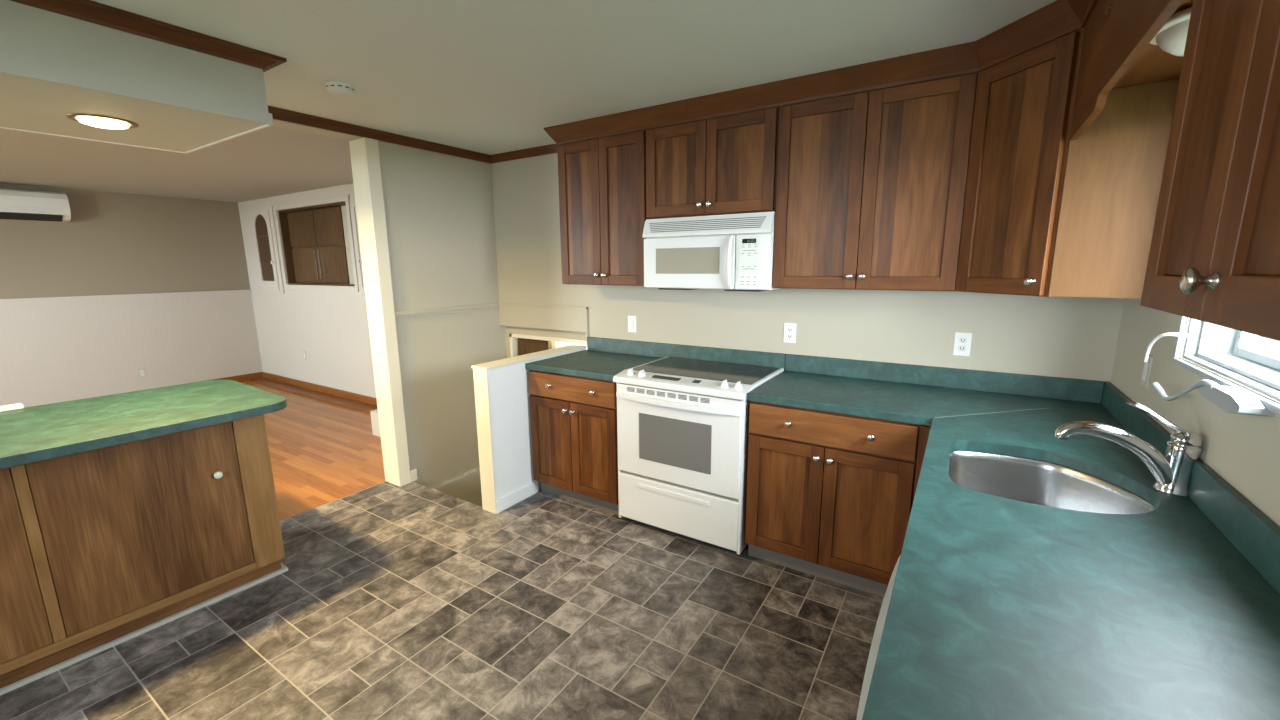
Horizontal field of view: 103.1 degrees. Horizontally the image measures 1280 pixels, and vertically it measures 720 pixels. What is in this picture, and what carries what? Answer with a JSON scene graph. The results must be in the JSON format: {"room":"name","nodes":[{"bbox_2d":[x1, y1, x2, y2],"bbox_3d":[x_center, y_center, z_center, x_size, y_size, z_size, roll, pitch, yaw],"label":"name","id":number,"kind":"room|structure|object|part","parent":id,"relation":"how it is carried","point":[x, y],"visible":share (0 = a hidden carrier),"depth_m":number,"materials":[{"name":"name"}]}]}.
{"room":"kitchen","nodes":[
{"label":"kitchen","id":0,"kind":"room"},
{"bbox_2d":[0,183,262,407],"bbox_3d":[-6.363,-0.557,5.411,0.130,2.515,5.580,6,13,32],"label":"wall","id":1,"kind":"structure","parent":0,"point":[160,285],"depth_m":5.88,"materials":[{"name":"brown paint"}]},
{"bbox_2d":[0,188,70,221],"bbox_3d":[-6.315,-1.555,5.053,0.205,0.301,0.840,6,13,32],"label":"air conditioner","id":2,"kind":"object","parent":1,"relation":"attached to","point":[15,204],"visible":1,"depth_m":5.16,"materials":[{"name":"white plastic"}]},
{"bbox_2d":[137,368,146,377],"bbox_3d":[-5.969,0.157,6.089,0.008,0.116,0.072,6,13,32],"label":"wall outlet","id":3,"kind":"object","parent":1,"relation":"attached to","point":[142,371],"visible":1,"depth_m":6.09,"materials":[{"name":"grey plastic"}]},
{"bbox_2d":[206,372,377,413],"bbox_3d":[-4.543,0.810,3.950,4.800,0.100,4.680,6,13,32],"label":"baseboard","id":4,"kind":"structure","parent":1,"relation":"attached to","point":[359,402],"depth_m":6.26,"materials":[{"name":"brown wood"}]},
{"bbox_2d":[0,0,272,153],"bbox_3d":[-2.699,-0.947,1.245,0.969,0.268,2.747,6,13,32],"label":"ceiling","id":5,"kind":"structure","parent":0,"point":[53,66],"depth_m":1.86,"materials":[{"name":"grey paint"}]},
{"bbox_2d":[66,113,138,128],"bbox_3d":[-2.181,-0.961,2.067,0.204,0.024,0.204,6,13,32],"label":"recessed light","id":6,"kind":"object","parent":5,"relation":"in","point":[101,121],"visible":1,"depth_m":2.03,"materials":[{"name":"white glass"}]},
{"bbox_2d":[10,0,286,71],"bbox_3d":[-2.688,-1.060,1.251,1.092,0.048,2.804,6,13,32],"label":"trim","id":7,"kind":"structure","parent":5,"relation":"attached to","point":[91,11],"depth_m":1.80,"materials":[{"name":"brown wood"}]},
{"bbox_2d":[272,119,506,506],"bbox_3d":[-2.229,0.485,2.880,0.155,3.695,5.500,6,13,32],"label":"wall","id":8,"kind":"structure","parent":0,"point":[439,207],"depth_m":3.79,"materials":[{"name":"beige paint"}]},
{"bbox_2d":[349,137,410,486],"bbox_3d":[-1.767,-0.261,3.476,0.185,2.335,0.087,6,13,32],"label":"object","id":9,"kind":"structure","parent":8,"relation":"attached to","point":[364,152],"depth_m":3.41,"materials":[{"name":"beige paint"}]},
{"bbox_2d":[268,105,557,163],"bbox_3d":[-2.003,-1.177,1.868,0.990,0.058,4.600,6,13,32],"label":"trim","id":10,"kind":"structure","parent":8,"relation":"attached to","point":[277,113],"depth_m":3.37,"materials":[{"name":"brown wood"}]},
{"bbox_2d":[410,469,417,481],"bbox_3d":[-1.651,0.841,3.699,0.018,0.085,0.055,6,13,32],"label":"baseboard","id":11,"kind":"structure","parent":8,"relation":"attached to","point":[413,473],"depth_m":3.69,"materials":[{"name":"beige"}]},
{"bbox_2d":[395,303,499,317],"bbox_3d":[-1.425,-0.379,3.847,0.016,0.044,0.933,6,13,32],"label":"trim","id":12,"kind":"structure","parent":8,"relation":"attached to","point":[402,314],"depth_m":3.79,"materials":[{"name":"beige paint"}]},
{"bbox_2d":[238,183,586,397],"bbox_3d":[-2.738,-0.003,5.501,6.050,3.695,0.150,6,13,32],"label":"wall","id":13,"kind":"structure","parent":0,"point":[332,327],"depth_m":6.13,"materials":[{"name":"beige paint"}]},
{"bbox_2d":[248,206,284,293],"bbox_3d":[-4.796,-1.393,6.476,0.670,1.070,0.062,6,13,32],"label":"shutter","id":14,"kind":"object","parent":13,"relation":"in","point":[261,219],"depth_m":6.45,"materials":[{"name":"beige wood"}]},
{"bbox_3d":[-4.782,-1.428,6.472,0.350,0.830,0.004,6,13,32],"label":"glass pane","id":15,"kind":"part","parent":14,"relation":"part of","materials":[{"name":"brown glass"}]},
{"bbox_2d":[273,195,358,291],"bbox_3d":[-3.711,-1.316,5.884,1.680,1.010,0.142,6,13,32],"label":"window frame","id":16,"kind":"structure","parent":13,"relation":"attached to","point":[318,240],"depth_m":5.93,"materials":[{"name":"beige wood"}]},
{"bbox_3d":[-4.064,-1.575,6.112,0.625,0.400,0.019,6,13,32],"label":"cupboard door","id":17,"kind":"part","parent":16,"relation":"part of","materials":[{"name":"brown wood"}]},
{"bbox_3d":[-4.061,-1.157,6.191,0.625,0.410,0.019,6,13,32],"label":"cupboard door","id":18,"kind":"part","parent":16,"relation":"part of","materials":[{"name":"brown wood"}]},
{"bbox_3d":[-3.837,-1.128,6.028,0.014,0.350,0.020,6,13,32],"label":"handle","id":19,"kind":"part","parent":16,"relation":"part of","materials":[{"name":"brown wood"}]},
{"bbox_3d":[-3.770,-1.121,5.985,0.014,0.350,0.020,6,13,32],"label":"handle","id":20,"kind":"part","parent":16,"relation":"part of","materials":[{"name":"brown wood"}]},
{"bbox_3d":[-3.544,-1.518,5.785,0.590,0.400,0.019,6,13,32],"label":"cupboard door","id":21,"kind":"part","parent":16,"relation":"part of","materials":[{"name":"brown wood"}]},
{"bbox_3d":[-3.540,-1.100,5.864,0.590,0.410,0.019,6,13,32],"label":"cupboard door","id":22,"kind":"part","parent":16,"relation":"part of","materials":[{"name":"brown wood"}]},
{"bbox_2d":[349,200,364,292],"bbox_3d":[-2.811,-1.167,5.239,0.510,0.960,0.048,6,13,32],"label":"shutter","id":23,"kind":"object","parent":13,"relation":"in","point":[352,202],"depth_m":5.35,"materials":[{"name":"beige wood"}]},
{"bbox_2d":[509,333,586,356],"bbox_3d":[-0.699,0.927,4.308,0.875,2.275,0.110,6,13,32],"label":"door frame","id":24,"kind":"structure","parent":13,"relation":"in","point":[527,344],"depth_m":4.21,"materials":[{"name":"beige wood"}]},
{"bbox_3d":[-0.881,0.891,4.456,0.346,2.194,0.050,6,13,32],"label":"panel","id":25,"kind":"part","parent":24,"relation":"part of","materials":[{"name":"brown wood"}]},
{"bbox_3d":[-0.508,0.022,4.000,0.325,0.325,0.005,6,13,32],"label":"glass pane","id":26,"kind":"part","parent":24,"relation":"part of","materials":[{"name":"glass"}]},
{"bbox_2d":[0,381,883,719],"bbox_3d":[-2.627,1.029,3.291,8.970,0.122,5.580,6,13,32],"label":"floor","id":27,"kind":"structure","parent":0,"point":[411,601],"depth_m":2.20,"materials":[{"name":"tile"}]},
{"bbox_2d":[0,414,287,694],"bbox_3d":[-2.761,0.819,1.718,0.618,0.876,2.454,7,13,34],"label":"base cabinet","id":28,"kind":"object","parent":27,"relation":"on","point":[101,549],"visible":0.88,"depth_m":2.11,"materials":[{"name":"brown wood"}]},
{"bbox_3d":[-2.459,0.791,1.661,0.008,0.719,0.611,7,13,34],"label":"door","id":29,"kind":"part","parent":28,"relation":"part of","materials":[{"name":"brown wood"}]},
{"bbox_3d":[-2.086,0.689,2.189,0.008,0.719,0.623,7,13,34],"label":"door","id":30,"kind":"part","parent":28,"relation":"part of","materials":[{"name":"brown wood"}]},
{"bbox_2d":[0,380,286,468],"bbox_3d":[-2.767,0.367,1.651,0.915,0.038,2.580,7,13,34],"label":"countertop","id":31,"kind":"structure","parent":28,"relation":"on","point":[47,431],"depth_m":2.19,"materials":[{"name":"green laminate"}]},
{"bbox_2d":[0,403,23,411],"bbox_3d":[-2.881,0.223,2.264,0.050,0.020,0.165,6,13,32],"label":"box","id":32,"kind":"object","parent":31,"relation":"on","point":[19,405],"visible":1,"depth_m":2.29,"materials":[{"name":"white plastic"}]},
{"bbox_3d":[-1.943,0.529,2.337,0.029,0.034,0.034,6,13,32],"label":"knob","id":33,"kind":"part","parent":28,"relation":"part of","materials":[{"name":"beige"}]},
{"bbox_2d":[370,409,380,436],"bbox_3d":[-2.225,0.571,4.747,0.380,0.232,0.370,6,13,32],"label":"baseboard","id":34,"kind":"structure","parent":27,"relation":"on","point":[374,413],"depth_m":4.66,"materials":[{"name":"beige wood"}]},
{"bbox_2d":[528,370,618,514],"bbox_3d":[-0.280,0.479,3.433,0.700,0.872,0.634,6,13,32],"label":"base cabinet","id":35,"kind":"object","parent":27,"relation":"on","point":[574,418],"visible":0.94,"depth_m":3.18,"materials":[{"name":"brown wood"}]},
{"bbox_3d":[-0.574,0.537,3.299,0.340,0.588,0.020,6,13,32],"label":"door","id":36,"kind":"part","parent":35,"relation":"part of","materials":[{"name":"brown wood"}]},
{"bbox_3d":[-0.432,0.178,3.138,0.684,0.150,0.020,6,13,32],"label":"drawer","id":37,"kind":"part","parent":35,"relation":"part of","materials":[{"name":"brown wood"}]},
{"bbox_3d":[-0.284,0.569,3.117,0.340,0.588,0.020,6,13,32],"label":"door","id":38,"kind":"part","parent":35,"relation":"part of","materials":[{"name":"brown wood"}]},
{"bbox_2d":[526,337,785,380],"bbox_3d":[0.060,0.011,3.152,1.504,0.138,0.634,6,13,32],"label":"countertop","id":39,"kind":"structure","parent":35,"relation":"on","point":[604,358],"depth_m":3.29,"materials":[{"name":"green laminate"}]},
{"bbox_2d":[613,357,783,554],"bbox_3d":[0.345,0.510,3.017,0.790,0.954,0.656,6,13,32],"label":"range","id":40,"kind":"object","parent":27,"relation":"on","point":[683,423],"visible":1,"depth_m":2.75,"materials":[{"name":"white metal"}]},
{"bbox_3d":[-0.054,0.067,2.905,0.046,0.035,0.046,6,13,32],"label":"knob","id":41,"kind":"part","parent":40,"relation":"part of","materials":[{"name":"white plastic"}]},
{"bbox_3d":[0.010,0.074,2.865,0.046,0.035,0.046,6,13,32],"label":"knob","id":42,"kind":"part","parent":40,"relation":"part of","materials":[{"name":"white plastic"}]},
{"bbox_3d":[0.173,0.234,2.701,0.756,0.027,0.036,6,13,32],"label":"handle","id":43,"kind":"part","parent":40,"relation":"part of","materials":[{"name":"white metal"}]},
{"bbox_3d":[0.201,0.833,2.849,0.756,0.275,0.043,6,13,32],"label":"drawer","id":44,"kind":"part","parent":40,"relation":"part of","materials":[{"name":"white metal"}]},
{"bbox_3d":[0.197,0.422,2.771,0.756,0.524,0.045,6,13,32],"label":"oven door","id":45,"kind":"part","parent":40,"relation":"part of","materials":[{"name":"white metal"}]},
{"bbox_3d":[0.218,0.109,2.740,0.460,0.016,0.095,6,13,32],"label":"touch panel","id":46,"kind":"part","parent":40,"relation":"part of","materials":[{"name":"grey"}]},
{"bbox_3d":[0.212,0.127,2.740,0.788,0.052,0.127,6,13,32],"label":"control panel","id":47,"kind":"part","parent":40,"relation":"part of","materials":[{"name":"white ceramic"}]},
{"bbox_2d":[626,357,783,387],"bbox_3d":[0.382,0.061,2.998,0.790,0.016,0.505,6,13,32],"label":"cooktop","id":48,"kind":"object","parent":40,"relation":"in","point":[754,376],"depth_m":2.94,"materials":[{"name":"grey"}]},
{"bbox_3d":[0.434,0.121,2.599,0.046,0.035,0.046,6,13,32],"label":"knob","id":49,"kind":"part","parent":40,"relation":"part of","materials":[{"name":"white plastic"}]},
{"bbox_3d":[0.496,0.128,2.559,0.046,0.035,0.046,6,13,32],"label":"knob","id":50,"kind":"part","parent":40,"relation":"part of","materials":[{"name":"white plastic"}]},
{"bbox_2d":[745,401,930,596],"bbox_3d":[1.035,0.623,2.607,0.814,0.872,0.634,6,13,32],"label":"base cabinet","id":51,"kind":"object","parent":27,"relation":"on","point":[830,495],"depth_m":2.37,"materials":[{"name":"brown wood"}]},
{"bbox_3d":[0.703,0.677,2.498,0.364,0.588,0.020,6,13,32],"label":"door","id":52,"kind":"part","parent":51,"relation":"part of","materials":[{"name":"brown wood"}]},
{"bbox_3d":[0.700,0.303,2.398,0.032,0.032,0.028,6,13,32],"label":"knob","id":53,"kind":"part","parent":51,"relation":"part of","materials":[{"name":"silver metal"}]},
{"bbox_3d":[0.818,0.458,2.351,0.032,0.032,0.028,6,13,32],"label":"knob","id":54,"kind":"part","parent":51,"relation":"part of","materials":[{"name":"silver metal"}]},
{"bbox_3d":[0.868,0.463,2.319,0.032,0.032,0.028,6,13,32],"label":"knob","id":55,"kind":"part","parent":51,"relation":"part of","materials":[{"name":"silver metal"}]},
{"bbox_3d":[0.855,0.320,2.330,0.732,0.150,0.020,6,13,32],"label":"drawer","id":56,"kind":"part","parent":51,"relation":"part of","materials":[{"name":"brown wood"}]},
{"bbox_3d":[1.013,0.711,2.303,0.364,0.588,0.020,6,13,32],"label":"door","id":57,"kind":"part","parent":51,"relation":"part of","materials":[{"name":"brown wood"}]},
{"bbox_3d":[1.004,0.337,2.206,0.032,0.032,0.028,6,13,32],"label":"knob","id":58,"kind":"part","parent":51,"relation":"part of","materials":[{"name":"silver metal"}]},
{"bbox_3d":[1.212,0.650,2.187,0.066,0.772,0.080,6,13,32],"label":"corner filler","id":59,"kind":"part","parent":51,"relation":"part of","materials":[{"name":"brown wood"}]},
{"bbox_2d":[747,354,1104,425],"bbox_3d":[1.300,0.147,2.373,1.434,0.138,0.634,6,13,32],"label":"countertop","id":60,"kind":"structure","parent":51,"relation":"on","point":[906,393],"depth_m":2.44,"materials":[{"name":"green laminate"}]},
{"bbox_2d":[856,555,900,719],"bbox_3d":[0.706,0.957,0.860,0.628,0.868,0.650,6,13,32],"label":"dishwasher","id":61,"kind":"object","parent":27,"relation":"on","point":[877,636],"visible":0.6,"depth_m":0.91,"materials":[{"name":"white plastic"}]},
{"bbox_3d":[0.208,1.109,0.059,0.580,0.872,1.250,6,13,32],"label":"base cabinet","id":62,"kind":"object","parent":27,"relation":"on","visible":0},
{"bbox_2d":[862,381,1279,719],"bbox_3d":[0.853,0.417,0.955,0.639,0.138,3.549,6,13,32],"label":"countertop","id":63,"kind":"structure","parent":62,"relation":"on","point":[1000,608],"depth_m":0.96,"materials":[{"name":"green laminate"}]},
{"bbox_2d":[948,451,1155,513],"bbox_3d":[1.204,0.471,1.541,0.540,0.186,0.555,6,13,32],"label":"sink","id":64,"kind":"object","parent":63,"relation":"in","point":[1033,481],"visible":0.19,"depth_m":1.73,"materials":[{"name":"silver metal"}]},
{"bbox_2d":[1053,402,1202,496],"bbox_3d":[1.367,0.237,1.441,0.308,0.233,0.089,6,13,32],"label":"faucet","id":65,"kind":"object","parent":63,"relation":"on","point":[1171,472],"visible":0.98,"depth_m":1.38,"materials":[{"name":"silver metal"}]},
{"bbox_3d":[1.306,0.210,1.455,0.184,0.067,0.042,6,13,32],"label":"spout","id":66,"kind":"part","parent":65,"relation":"part of","materials":[{"name":"silver metal"}]},
{"bbox_3d":[1.431,0.180,1.390,0.157,0.104,0.066,9,14,42],"label":"lever","id":67,"kind":"part","parent":65,"relation":"part of","materials":[{"name":"silver metal"}]},
{"bbox_2d":[0,0,1056,201],"bbox_3d":[-2.617,-1.436,2.809,9.040,0.126,5.580,6,13,32],"label":"ceiling","id":68,"kind":"structure","parent":0,"point":[488,77],"depth_m":2.18,"materials":[{"name":"white paint"}]},
{"bbox_2d":[325,81,354,97],"bbox_3d":[-1.443,-1.298,2.447,0.128,0.042,0.128,6,13,32],"label":"smoke detector","id":69,"kind":"object","parent":68,"relation":"attached to","point":[339,89],"visible":1,"depth_m":2.41,"materials":[{"name":"white plastic"}]},
{"bbox_2d":[487,348,585,500],"bbox_3d":[-0.705,0.435,3.544,0.112,0.925,0.945,6,13,32],"label":"wall","id":70,"kind":"structure","parent":0,"point":[509,399],"depth_m":3.25,"materials":[{"name":"white paint"}]},
{"bbox_2d":[496,481,537,513],"bbox_3d":[-0.804,0.899,3.351,0.012,0.085,0.370,6,13,32],"label":"baseboard","id":71,"kind":"structure","parent":70,"relation":"attached to","point":[531,489],"depth_m":3.33,"materials":[{"name":"white"}]},
{"bbox_2d":[471,345,586,513],"bbox_3d":[-0.710,0.427,3.535,0.136,0.943,0.954,6,13,32],"label":"trim","id":72,"kind":"structure","parent":70,"relation":"attached to","point":[480,373],"depth_m":3.16,"materials":[{"name":"beige wood"}]},
{"bbox_2d":[491,153,1123,381],"bbox_3d":[0.525,-0.210,3.264,3.995,2.515,0.120,6,13,32],"label":"wall","id":73,"kind":"structure","parent":0,"point":[1063,337],"depth_m":2.89,"materials":[{"name":"beige paint"}]},
{"bbox_2d":[499,303,588,338],"bbox_3d":[-0.784,-0.318,4.008,0.938,0.234,0.020,6,13,32],"label":"wall","id":74,"kind":"structure","parent":73,"relation":"attached to","point":[552,317],"depth_m":3.97,"materials":[{"name":"beige paint"}]},
{"bbox_2d":[557,130,646,285],"bbox_3d":[-0.165,-0.946,3.272,0.664,0.906,0.373,6,13,32],"label":"upper cabinet","id":75,"kind":"object","parent":73,"relation":"attached to","point":[602,181],"visible":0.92,"depth_m":3.13,"materials":[{"name":"brown wood"}]},
{"bbox_3d":[-0.383,-0.924,3.238,0.324,0.872,0.020,6,13,32],"label":"door","id":76,"kind":"part","parent":75,"relation":"part of","materials":[{"name":"brown wood"}]},
{"bbox_3d":[-0.106,-0.894,3.065,0.324,0.872,0.020,6,13,32],"label":"door","id":77,"kind":"part","parent":75,"relation":"part of","materials":[{"name":"brown wood"}]},
{"bbox_2d":[628,316,636,332],"bbox_3d":[-0.055,-0.251,3.555,0.072,0.116,0.009,6,13,32],"label":"light switch","id":78,"kind":"object","parent":73,"relation":"attached to","point":[632,320],"visible":1,"depth_m":3.55,"materials":[{"name":"white plastic"}]},
{"bbox_2d":[587,337,785,369],"bbox_3d":[0.234,-0.056,3.397,1.482,0.100,0.020,6,13,32],"label":"backsplash","id":79,"kind":"structure","parent":73,"relation":"attached to","point":[641,348],"depth_m":3.34,"materials":[{"name":"green laminate"}]},
{"bbox_2d":[646,106,779,218],"bbox_3d":[0.437,-1.071,2.856,0.765,0.515,0.373,6,13,32],"label":"upper cabinet","id":80,"kind":"object","parent":73,"relation":"attached to","point":[723,165],"visible":0.96,"depth_m":2.71,"materials":[{"name":"brown wood"}]},
{"bbox_3d":[0.198,-1.052,2.836,0.374,0.481,0.020,6,13,32],"label":"door","id":81,"kind":"part","parent":80,"relation":"part of","materials":[{"name":"brown wood"}]},
{"bbox_2d":[643,211,781,291],"bbox_3d":[0.431,-0.609,2.917,0.760,0.405,0.424,6,13,32],"label":"microwave","id":82,"kind":"object","parent":80,"relation":"attached to","point":[728,252],"visible":0.98,"depth_m":2.75,"materials":[{"name":"white plastic"}]},
{"bbox_3d":[0.259,-0.544,2.833,0.500,0.255,0.002,6,13,32],"label":"door trim","id":83,"kind":"part","parent":82,"relation":"part of","materials":[{"name":"white plastic"}]},
{"bbox_3d":[0.269,-0.545,2.846,0.568,0.280,0.030,6,13,32],"label":"door","id":84,"kind":"part","parent":82,"relation":"part of","materials":[{"name":"white plastic"}]},
{"bbox_3d":[0.474,-0.516,2.680,0.022,0.284,0.048,9,14,40],"label":"handle","id":85,"kind":"part","parent":82,"relation":"part of","materials":[{"name":"white plastic"}]},
{"bbox_3d":[0.589,-0.509,2.645,0.185,0.280,0.030,6,13,32],"label":"control panel","id":86,"kind":"part","parent":82,"relation":"part of","materials":[{"name":"white plastic"}]},
{"bbox_3d":[0.517,-1.018,2.636,0.374,0.481,0.020,6,13,32],"label":"door","id":87,"kind":"part","parent":80,"relation":"part of","materials":[{"name":"brown wood"}]},
{"bbox_2d":[783,323,796,342],"bbox_3d":[0.876,-0.157,2.968,0.072,0.116,0.008,6,13,32],"label":"wall outlet","id":88,"kind":"object","parent":73,"relation":"attached to","point":[789,328],"visible":1,"depth_m":2.96,"materials":[{"name":"white plastic"}]},
{"bbox_2d":[787,327,792,331],"bbox_3d":[0.875,-0.177,2.962,0.032,0.028,0.002,6,13,32],"label":"receptacle","id":89,"kind":"object","parent":88,"relation":"attached to","point":[789,329],"depth_m":2.96,"materials":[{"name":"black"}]},
{"bbox_2d":[772,72,978,290],"bbox_3d":[1.109,-0.806,2.471,0.820,0.906,0.373,6,13,32],"label":"upper cabinet","id":90,"kind":"object","parent":73,"relation":"attached to","point":[871,185],"visible":0.94,"depth_m":2.32,"materials":[{"name":"brown wood"}]},
{"bbox_3d":[0.858,-0.788,2.459,0.402,0.872,0.020,6,13,32],"label":"door","id":91,"kind":"part","parent":90,"relation":"part of","materials":[{"name":"brown wood"}]},
{"bbox_3d":[0.996,-0.399,2.415,0.032,0.032,0.028,6,13,32],"label":"knob","id":92,"kind":"part","parent":90,"relation":"part of","materials":[{"name":"silver metal"}]},
{"bbox_3d":[1.043,-0.393,2.386,0.032,0.032,0.028,6,13,32],"label":"knob","id":93,"kind":"part","parent":90,"relation":"part of","materials":[{"name":"silver metal"}]},
{"bbox_3d":[1.200,-0.750,2.244,0.402,0.872,0.020,6,13,32],"label":"door","id":94,"kind":"part","parent":90,"relation":"part of","materials":[{"name":"brown wood"}]},
{"bbox_2d":[785,354,1104,403],"bbox_3d":[1.457,0.079,2.629,1.414,0.100,0.020,6,13,32],"label":"backsplash","id":95,"kind":"structure","parent":73,"relation":"attached to","point":[1082,390],"depth_m":2.54,"materials":[{"name":"green laminate"}]},
{"bbox_2d":[953,332,971,355],"bbox_3d":[1.597,-0.078,2.515,0.072,0.116,0.008,6,13,32],"label":"wall outlet","id":96,"kind":"object","parent":73,"relation":"attached to","point":[962,341],"visible":1,"depth_m":2.51,"materials":[{"name":"white plastic"}]},
{"bbox_2d":[958,345,965,350],"bbox_3d":[1.596,-0.058,2.517,0.032,0.028,0.002,6,13,32],"label":"receptacle","id":97,"kind":"object","parent":96,"relation":"attached to","point":[960,347],"depth_m":2.52,"materials":[{"name":"white plastic"}]},
{"bbox_2d":[959,337,966,342],"bbox_3d":[1.596,-0.097,2.509,0.032,0.028,0.002,6,13,32],"label":"receptacle","id":98,"kind":"object","parent":96,"relation":"attached to","point":[961,339],"depth_m":2.51,"materials":[{"name":"white plastic"}]},
{"bbox_2d":[955,27,1179,298],"bbox_3d":[1.644,-0.720,1.992,0.613,0.906,0.618,6,13,32],"label":"upper cabinet","id":99,"kind":"object","parent":73,"relation":"attached to","point":[1046,214],"visible":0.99,"depth_m":1.78,"materials":[{"name":"brown wood"}]},
{"bbox_3d":[1.416,-0.696,1.946,0.020,0.872,0.378,-3,11,-12],"label":"door","id":100,"kind":"part","parent":99,"relation":"part of","materials":[{"name":"brown wood"}]},
{"bbox_3d":[1.429,-0.289,1.863,0.029,0.032,0.032,-3,11,-12],"label":"knob","id":101,"kind":"part","parent":99,"relation":"part of","materials":[{"name":"silver metal"}]},
{"bbox_3d":[1.605,-0.546,1.686,0.318,0.674,0.007,6,13,32],"label":"panel","id":102,"kind":"part","parent":99,"relation":"part of","materials":[{"name":"beige wood"}]},
{"bbox_2d":[1069,0,1183,140],"bbox_3d":[1.156,-0.840,1.214,0.028,0.376,1.172,6,13,32],"label":"valance","id":103,"kind":"object","parent":99,"relation":"attached to","point":[1116,32],"visible":0.99,"depth_m":1.29,"materials":[{"name":"brown wood"}]},
{"bbox_2d":[544,0,1096,144],"bbox_3d":[0.569,-1.147,1.713,1.740,0.098,4.025,-2,11,-11],"label":"trim","id":104,"kind":"structure","parent":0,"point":[1060,18],"depth_m":2.26,"materials":[{"name":"brown wood"}]},
{"bbox_2d":[1110,298,1279,526],"bbox_3d":[0.931,0.339,0.328,0.140,2.515,4.720,6,13,32],"label":"wall","id":105,"kind":"structure","parent":0,"point":[1243,450],"depth_m":1.41,"materials":[{"name":"beige paint"}]},
{"bbox_2d":[1140,355,1153,388],"bbox_3d":[1.809,0.040,1.814,0.009,0.116,0.072,6,13,32],"label":"wall outlet","id":106,"kind":"object","parent":105,"relation":"attached to","point":[1146,373],"visible":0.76,"depth_m":1.80,"materials":[{"name":"grey plastic"}]},
{"bbox_2d":[1113,0,1192,87],"bbox_3d":[1.295,-0.795,1.129,0.303,0.018,1.166,6,13,32],"label":"board","id":107,"kind":"object","parent":105,"relation":"attached to","point":[1153,64],"visible":0.14,"depth_m":1.48,"materials":[{"name":"brown wood"}]},
{"bbox_2d":[1150,7,1191,55],"bbox_3d":[1.325,-0.750,1.161,0.248,0.084,0.248,6,13,32],"label":"dome light","id":108,"kind":"object","parent":107,"relation":"attached to","point":[1172,36],"visible":0.22,"depth_m":1.17,"materials":[{"name":"white glass"}]},
{"bbox_3d":[1.325,-0.738,1.163,0.212,0.060,0.212,6,13,32],"label":"lamp shade","id":109,"kind":"part","parent":108,"relation":"part of","materials":[{"name":"white glass"}]},
{"bbox_2d":[1101,381,1279,594],"bbox_3d":[1.114,0.427,0.788,0.020,0.100,3.549,6,13,32],"label":"backsplash","id":110,"kind":"structure","parent":105,"relation":"attached to","point":[1252,533],"depth_m":1.19,"materials":[{"name":"green laminate"}]},
{"bbox_2d":[1140,0,1279,340],"bbox_3d":[0.612,-0.393,0.159,0.352,0.856,1.300,6,13,32],"label":"upper cabinet","id":111,"kind":"object","parent":105,"relation":"attached to","point":[1214,258],"visible":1,"depth_m":0.61,"materials":[{"name":"brown wood"}]},
{"bbox_3d":[0.669,-0.095,0.609,0.028,0.032,0.032,6,13,32],"label":"knob","id":112,"kind":"part","parent":111,"relation":"part of","materials":[{"name":"silver metal"}]},
{"bbox_3d":[0.579,-0.416,0.363,0.020,0.824,0.450,6,13,32],"label":"door","id":113,"kind":"part","parent":111,"relation":"part of","materials":[{"name":"brown wood"}]},
{"bbox_2d":[1144,316,1279,416],"bbox_3d":[1.443,-0.259,1.112,0.202,0.868,1.039,6,13,32],"label":"window","id":114,"kind":"structure","parent":105,"relation":"in","point":[1233,354],"depth_m":1.36,"materials":[{"name":"grey plastic"}]},
{"bbox_3d":[1.619,-0.036,1.583,0.045,0.110,0.137,1,11,7],"label":"lock lever","id":115,"kind":"part","parent":114,"relation":"part of","materials":[{"name":"white"}]},
{"bbox_3d":[1.453,0.089,1.313,0.070,0.109,0.532,6,13,32],"label":"crank handle","id":116,"kind":"part","parent":114,"relation":"part of","materials":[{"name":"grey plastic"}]},
{"bbox_3d":[1.499,-0.288,1.038,0.034,0.697,0.897,6,13,32],"label":"sash","id":117,"kind":"part","parent":114,"relation":"part of","materials":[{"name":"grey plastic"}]},
{"label":"outside","id":118,"kind":"structure","parent":0,"visible":0},
{"bbox_2d":[1256,336,1279,354],"bbox_3d":[5.262,-0.034,2.324,4.300,4.200,1.600,6,13,32],"label":"sky","id":119,"kind":"structure","parent":118,"point":[1263,343],"depth_m":3.65,"materials":[{"name":"grey"}]}
]}

